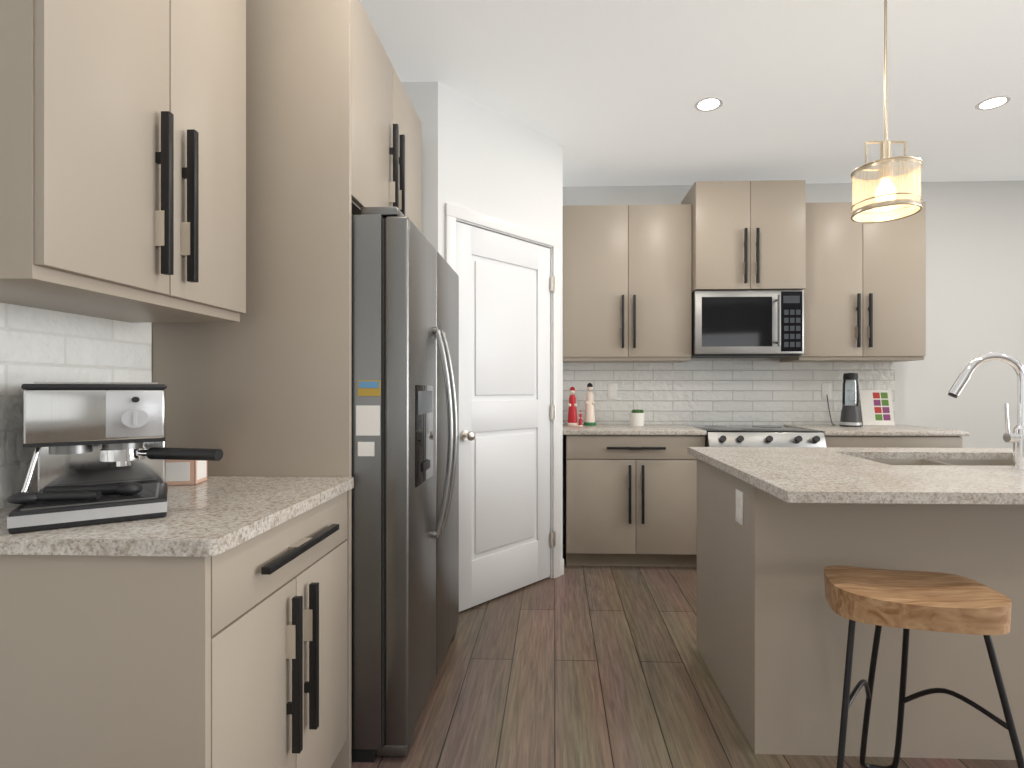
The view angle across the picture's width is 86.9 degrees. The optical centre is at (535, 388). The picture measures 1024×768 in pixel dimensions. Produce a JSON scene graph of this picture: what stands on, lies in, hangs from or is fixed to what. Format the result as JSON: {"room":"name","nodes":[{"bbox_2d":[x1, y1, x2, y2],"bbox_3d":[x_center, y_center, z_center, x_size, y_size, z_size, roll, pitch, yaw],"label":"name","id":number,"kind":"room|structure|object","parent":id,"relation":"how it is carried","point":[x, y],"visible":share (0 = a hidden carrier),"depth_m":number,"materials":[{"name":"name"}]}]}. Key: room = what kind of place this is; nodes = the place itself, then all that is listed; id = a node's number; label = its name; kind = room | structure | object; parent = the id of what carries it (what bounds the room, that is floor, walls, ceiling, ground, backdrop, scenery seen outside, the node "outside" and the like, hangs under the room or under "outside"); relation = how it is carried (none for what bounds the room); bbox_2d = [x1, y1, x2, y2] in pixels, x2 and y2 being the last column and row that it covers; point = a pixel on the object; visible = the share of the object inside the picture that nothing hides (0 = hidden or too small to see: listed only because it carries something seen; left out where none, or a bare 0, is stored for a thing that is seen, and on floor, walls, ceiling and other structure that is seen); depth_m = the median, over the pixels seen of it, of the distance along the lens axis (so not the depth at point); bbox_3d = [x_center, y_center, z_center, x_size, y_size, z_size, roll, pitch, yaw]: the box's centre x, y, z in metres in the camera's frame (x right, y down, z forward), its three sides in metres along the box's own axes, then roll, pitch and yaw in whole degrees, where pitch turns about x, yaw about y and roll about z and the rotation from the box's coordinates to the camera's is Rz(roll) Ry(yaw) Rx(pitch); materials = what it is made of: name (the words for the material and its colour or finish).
{"room":"kitchen","nodes":[
{"label":"kitchen","id":0,"kind":"room"},
{"bbox_2d":[401,81,460,258],"bbox_3d":[-0.793,-0.180,2.807,0.720,2.740,0.136,0,0,2],"label":"wall","id":1,"kind":"structure","parent":0,"point":[437,105],"depth_m":2.73,"materials":[{"name":"white paint"}]},
{"bbox_2d":[0,302,151,508],"bbox_3d":[-1.226,0.033,1.143,0.007,0.485,1.098,0,0,2],"label":"tile","id":2,"kind":"structure","parent":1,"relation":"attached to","point":[40,345],"depth_m":1.34,"materials":[{"name":"white tile"}]},
{"bbox_2d":[0,0,245,322],"bbox_3d":[-1.028,-0.743,1.284,0.392,1.095,0.635,0,0,2],"label":"upper cabinet","id":3,"kind":"object","parent":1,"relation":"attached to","point":[122,160],"visible":1,"depth_m":1.16,"materials":[{"name":"beige paint"}]},
{"bbox_2d":[445,203,559,578],"bbox_3d":[-0.193,0.122,3.121,0.116,2.135,0.900,0,0,42],"label":"door frame","id":4,"kind":"structure","parent":1,"relation":"attached to","point":[453,214],"depth_m":3.37,"materials":[{"name":"white wood"}]},
{"bbox_2d":[456,221,555,611],"bbox_3d":[-0.147,0.152,3.091,0.106,2.051,0.777,0,0,42],"label":"pantry door","id":5,"kind":"structure","parent":1,"relation":"in","point":[507,413],"depth_m":3.07,"materials":[{"name":"white paint"}]},
{"bbox_2d":[560,559,563,575],"bbox_3d":[1.688,1.140,0.622,5.870,0.100,6.960,0,0,2],"label":"baseboard","id":6,"kind":"structure","parent":1,"relation":"attached to","point":[561,566],"depth_m":3.43,"materials":[{"name":"white wood"}]},
{"bbox_2d":[352,543,1017,767],"bbox_3d":[1.688,1.220,0.622,6.070,0.060,7.160,0,0,2],"label":"floor","id":7,"kind":"structure","parent":0,"point":[575,666],"depth_m":2.12,"materials":[{"name":"brown wood"}]},
{"bbox_2d":[0,476,353,767],"bbox_3d":[-0.891,0.733,1.334,0.662,0.915,0.694,0,0,2],"label":"base cabinet","id":8,"kind":"object","parent":7,"relation":"on","point":[202,624],"visible":1,"depth_m":1.00,"materials":[{"name":"beige paint"}]},
{"bbox_2d":[6,382,222,533],"bbox_3d":[-0.960,0.131,1.234,0.483,0.287,0.450,0,0,2],"label":"coffee machine","id":9,"kind":"object","parent":8,"relation":"on","point":[102,454],"visible":1,"depth_m":1.15,"materials":[{"name":"silver metal"}]},
{"bbox_2d":[166,460,206,485],"bbox_3d":[-1.046,0.226,1.557,0.151,0.098,0.081,0,0,-10],"label":"box","id":10,"kind":"object","parent":8,"relation":"on","point":[186,472],"visible":0.42,"depth_m":1.53,"materials":[{"name":"beige cardboard"}]},
{"bbox_2d":[152,0,421,767],"bbox_3d":[-0.865,-0.050,2.156,0.657,2.480,0.950,0,0,2],"label":"tall cabinet","id":11,"kind":"object","parent":7,"relation":"on","point":[263,387],"visible":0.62,"depth_m":1.68,"materials":[{"name":"beige paint"}]},
{"bbox_2d":[352,207,458,761],"bbox_3d":[-0.744,0.306,2.168,0.862,1.768,0.915,0,0,2],"label":"refrigerator","id":12,"kind":"object","parent":7,"relation":"on","point":[405,447],"visible":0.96,"depth_m":1.71,"materials":[{"name":"silver metal"}]},
{"bbox_2d":[563,424,706,566],"bbox_3d":[0.651,0.733,3.813,0.929,0.915,0.634,0,0,2],"label":"base cabinet","id":13,"kind":"object","parent":7,"relation":"on","point":[630,495],"visible":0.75,"depth_m":3.53,"materials":[{"name":"beige paint"}]},
{"bbox_2d":[567,386,577,425],"bbox_3d":[0.269,0.131,3.973,0.084,0.287,0.084,0,0,2],"label":"figurine","id":14,"kind":"object","parent":13,"relation":"on","point":[572,413],"visible":1,"depth_m":3.95,"materials":[{"name":"red ceramic"}]},
{"bbox_2d":[578,410,582,425],"bbox_3d":[0.321,0.217,3.891,0.034,0.115,0.034,0,0,2],"label":"figurine","id":15,"kind":"object","parent":13,"relation":"on","point":[580,419],"visible":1,"depth_m":3.88,"materials":[{"name":"red ceramic"}]},
{"bbox_2d":[584,383,595,424],"bbox_3d":[0.400,0.117,4.008,0.092,0.316,0.092,0,0,2],"label":"figurine","id":16,"kind":"object","parent":13,"relation":"on","point":[589,413],"visible":1,"depth_m":3.98,"materials":[{"name":"white ceramic"}]},
{"bbox_2d":[629,409,644,425],"bbox_3d":[0.738,0.215,3.947,0.112,0.119,0.112,0,0,2],"label":"plant pot","id":17,"kind":"object","parent":13,"relation":"on","point":[637,416],"visible":1,"depth_m":3.90,"materials":[{"name":"white ceramic"}]},
{"bbox_2d":[688,425,825,446],"bbox_3d":[1.487,0.734,3.754,0.746,0.912,0.691,0,0,2],"label":"range","id":18,"kind":"object","parent":7,"relation":"on","point":[752,436],"visible":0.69,"depth_m":3.46,"materials":[{"name":"silver metal"}]},
{"bbox_2d":[692,455,1023,759],"bbox_3d":[1.849,0.748,2.077,2.250,0.886,0.720,0,0,2],"label":"kitchen island","id":19,"kind":"object","parent":7,"relation":"on","point":[772,630],"depth_m":1.75,"materials":[{"name":"beige paint"}]},
{"bbox_2d":[736,489,742,525],"bbox_3d":[0.714,0.417,1.896,0.006,0.115,0.070,0,0,2],"label":"outlet","id":20,"kind":"object","parent":19,"relation":"attached to","point":[739,507],"visible":1,"depth_m":1.88,"materials":[{"name":"white plastic"}]},
{"bbox_2d":[687,447,1012,470],"bbox_3d":[1.863,0.290,2.196,2.330,0.030,0.580,0,0,2],"label":"island countertop","id":21,"kind":"structure","parent":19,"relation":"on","point":[719,457],"depth_m":2.31,"materials":[{"name":"beige stone"}]},
{"bbox_2d":[727,463,1023,506],"bbox_3d":[1.844,0.290,1.652,2.330,0.030,0.510,0,0,2],"label":"island countertop","id":22,"kind":"structure","parent":19,"relation":"on","point":[949,484],"depth_m":1.59,"materials":[{"name":"beige stone"}]},
{"bbox_2d":[948,353,1023,470],"bbox_3d":[1.555,0.077,1.845,0.230,0.396,0.106,0,0,2],"label":"faucet","id":23,"kind":"object","parent":22,"relation":"on","point":[1016,437],"visible":1,"depth_m":1.82,"materials":[{"name":"silver metal"}]},
{"bbox_2d":[784,424,968,447],"bbox_3d":[2.314,0.733,3.755,0.906,0.915,0.634,0,0,2],"label":"base cabinet","id":24,"kind":"object","parent":7,"relation":"on","point":[887,436],"visible":0.17,"depth_m":3.47,"materials":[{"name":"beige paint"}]},
{"bbox_2d":[839,373,861,426],"bbox_3d":[2.257,0.082,3.874,0.141,0.385,0.141,0,0,2],"label":"blender","id":25,"kind":"object","parent":24,"relation":"on","point":[850,416],"visible":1,"depth_m":3.83,"materials":[{"name":"grey plastic"}]},
{"bbox_2d":[859,390,894,424],"bbox_3d":[2.542,0.144,4.029,0.230,0.262,0.058,0,0,2],"label":"card","id":26,"kind":"object","parent":24,"relation":"on","point":[876,407],"visible":0.98,"depth_m":4.03,"materials":[{"name":"white paper"}]},
{"bbox_2d":[824,565,1023,767],"bbox_3d":[0.970,0.857,1.462,0.476,0.665,0.462,0,0,2],"label":"stool","id":27,"kind":"object","parent":7,"relation":"on","point":[906,601],"visible":1,"depth_m":1.39,"materials":[{"name":"brown wood"}]},
{"bbox_2d":[360,0,1023,186],"bbox_3d":[1.688,-1.580,0.622,6.070,0.060,7.160,0,0,2],"label":"ceiling","id":28,"kind":"structure","parent":0,"point":[607,92],"depth_m":2.70,"materials":[{"name":"white paint"}]},
{"bbox_2d":[694,97,722,111],"bbox_3d":[0.944,-1.547,2.949,0.152,0.004,0.152,0,0,2],"label":"recessed light","id":29,"kind":"object","parent":28,"relation":"in","point":[707,104],"visible":1,"depth_m":2.94,"materials":[{"name":"white"}]},
{"bbox_2d":[851,0,922,222],"bbox_3d":[1.280,-1.093,1.976,0.222,0.914,0.222,0,0,2],"label":"pendant light","id":30,"kind":"object","parent":28,"relation":"hanging from","point":[885,194],"visible":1,"depth_m":1.96,"materials":[{"name":"gold metal"}]},
{"bbox_2d":[975,95,1010,110],"bbox_3d":[2.484,-1.547,2.935,0.152,0.004,0.152,0,0,2],"label":"recessed light","id":31,"kind":"object","parent":28,"relation":"in","point":[993,103],"visible":1,"depth_m":2.93,"materials":[{"name":"white"}]},
{"bbox_2d":[461,181,1023,544],"bbox_3d":[1.806,-0.180,4.150,5.820,2.740,0.100,0,0,2],"label":"wall","id":32,"kind":"structure","parent":0,"point":[975,229],"depth_m":4.05,"materials":[{"name":"white paint"}]},
{"bbox_2d":[563,204,691,362],"bbox_3d":[0.644,-0.743,3.943,0.901,1.095,0.374,0,0,2],"label":"upper cabinet","id":33,"kind":"object","parent":32,"relation":"attached to","point":[627,283],"visible":0.98,"depth_m":3.79,"materials":[{"name":"beige paint"}]},
{"bbox_2d":[563,358,894,424],"bbox_3d":[1.448,0.030,4.107,2.503,0.520,0.007,0,0,2],"label":"tile","id":34,"kind":"structure","parent":32,"relation":"attached to","point":[734,391],"depth_m":4.11,"materials":[{"name":"white tile"}]},
{"bbox_2d":[608,384,616,398],"bbox_3d":[0.585,0.025,4.131,0.072,0.120,0.006,0,0,2],"label":"electrical outlet","id":35,"kind":"object","parent":34,"relation":"attached to","point":[612,391],"visible":1,"depth_m":4.13,"materials":[{"name":"white plastic"}]},
{"bbox_2d":[822,383,831,398],"bbox_3d":[2.193,0.025,4.075,0.072,0.120,0.006,0,0,2],"label":"electrical outlet","id":36,"kind":"object","parent":34,"relation":"attached to","point":[826,389],"visible":1,"depth_m":4.07,"materials":[{"name":"white plastic"}]},
{"bbox_2d":[827,396,834,424],"bbox_3d":[2.195,0.162,4.024,0.008,0.226,0.099,0,0,-4],"label":"power cord","id":37,"kind":"object","parent":36,"relation":"attached to","point":[829,411],"visible":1,"depth_m":4.03,"materials":[{"name":"black plastic"}]},
{"bbox_2d":[681,180,805,291],"bbox_3d":[1.466,-1.045,3.869,0.739,0.740,0.464,0,0,2],"label":"upper cabinet","id":38,"kind":"object","parent":32,"relation":"attached to","point":[748,235],"visible":0.98,"depth_m":3.67,"materials":[{"name":"beige paint"}]},
{"bbox_2d":[691,290,803,357],"bbox_3d":[1.467,-0.448,3.870,0.736,0.448,0.459,0,0,2],"label":"microwave","id":39,"kind":"object","parent":38,"relation":"attached to","point":[747,323],"visible":0.98,"depth_m":3.70,"materials":[{"name":"silver metal"}]},
{"bbox_2d":[780,201,925,361],"bbox_3d":[2.266,-0.743,3.886,0.852,1.095,0.374,0,0,2],"label":"upper cabinet","id":40,"kind":"object","parent":32,"relation":"attached to","point":[865,295],"visible":0.88,"depth_m":3.73,"materials":[{"name":"beige paint"}]}
]}

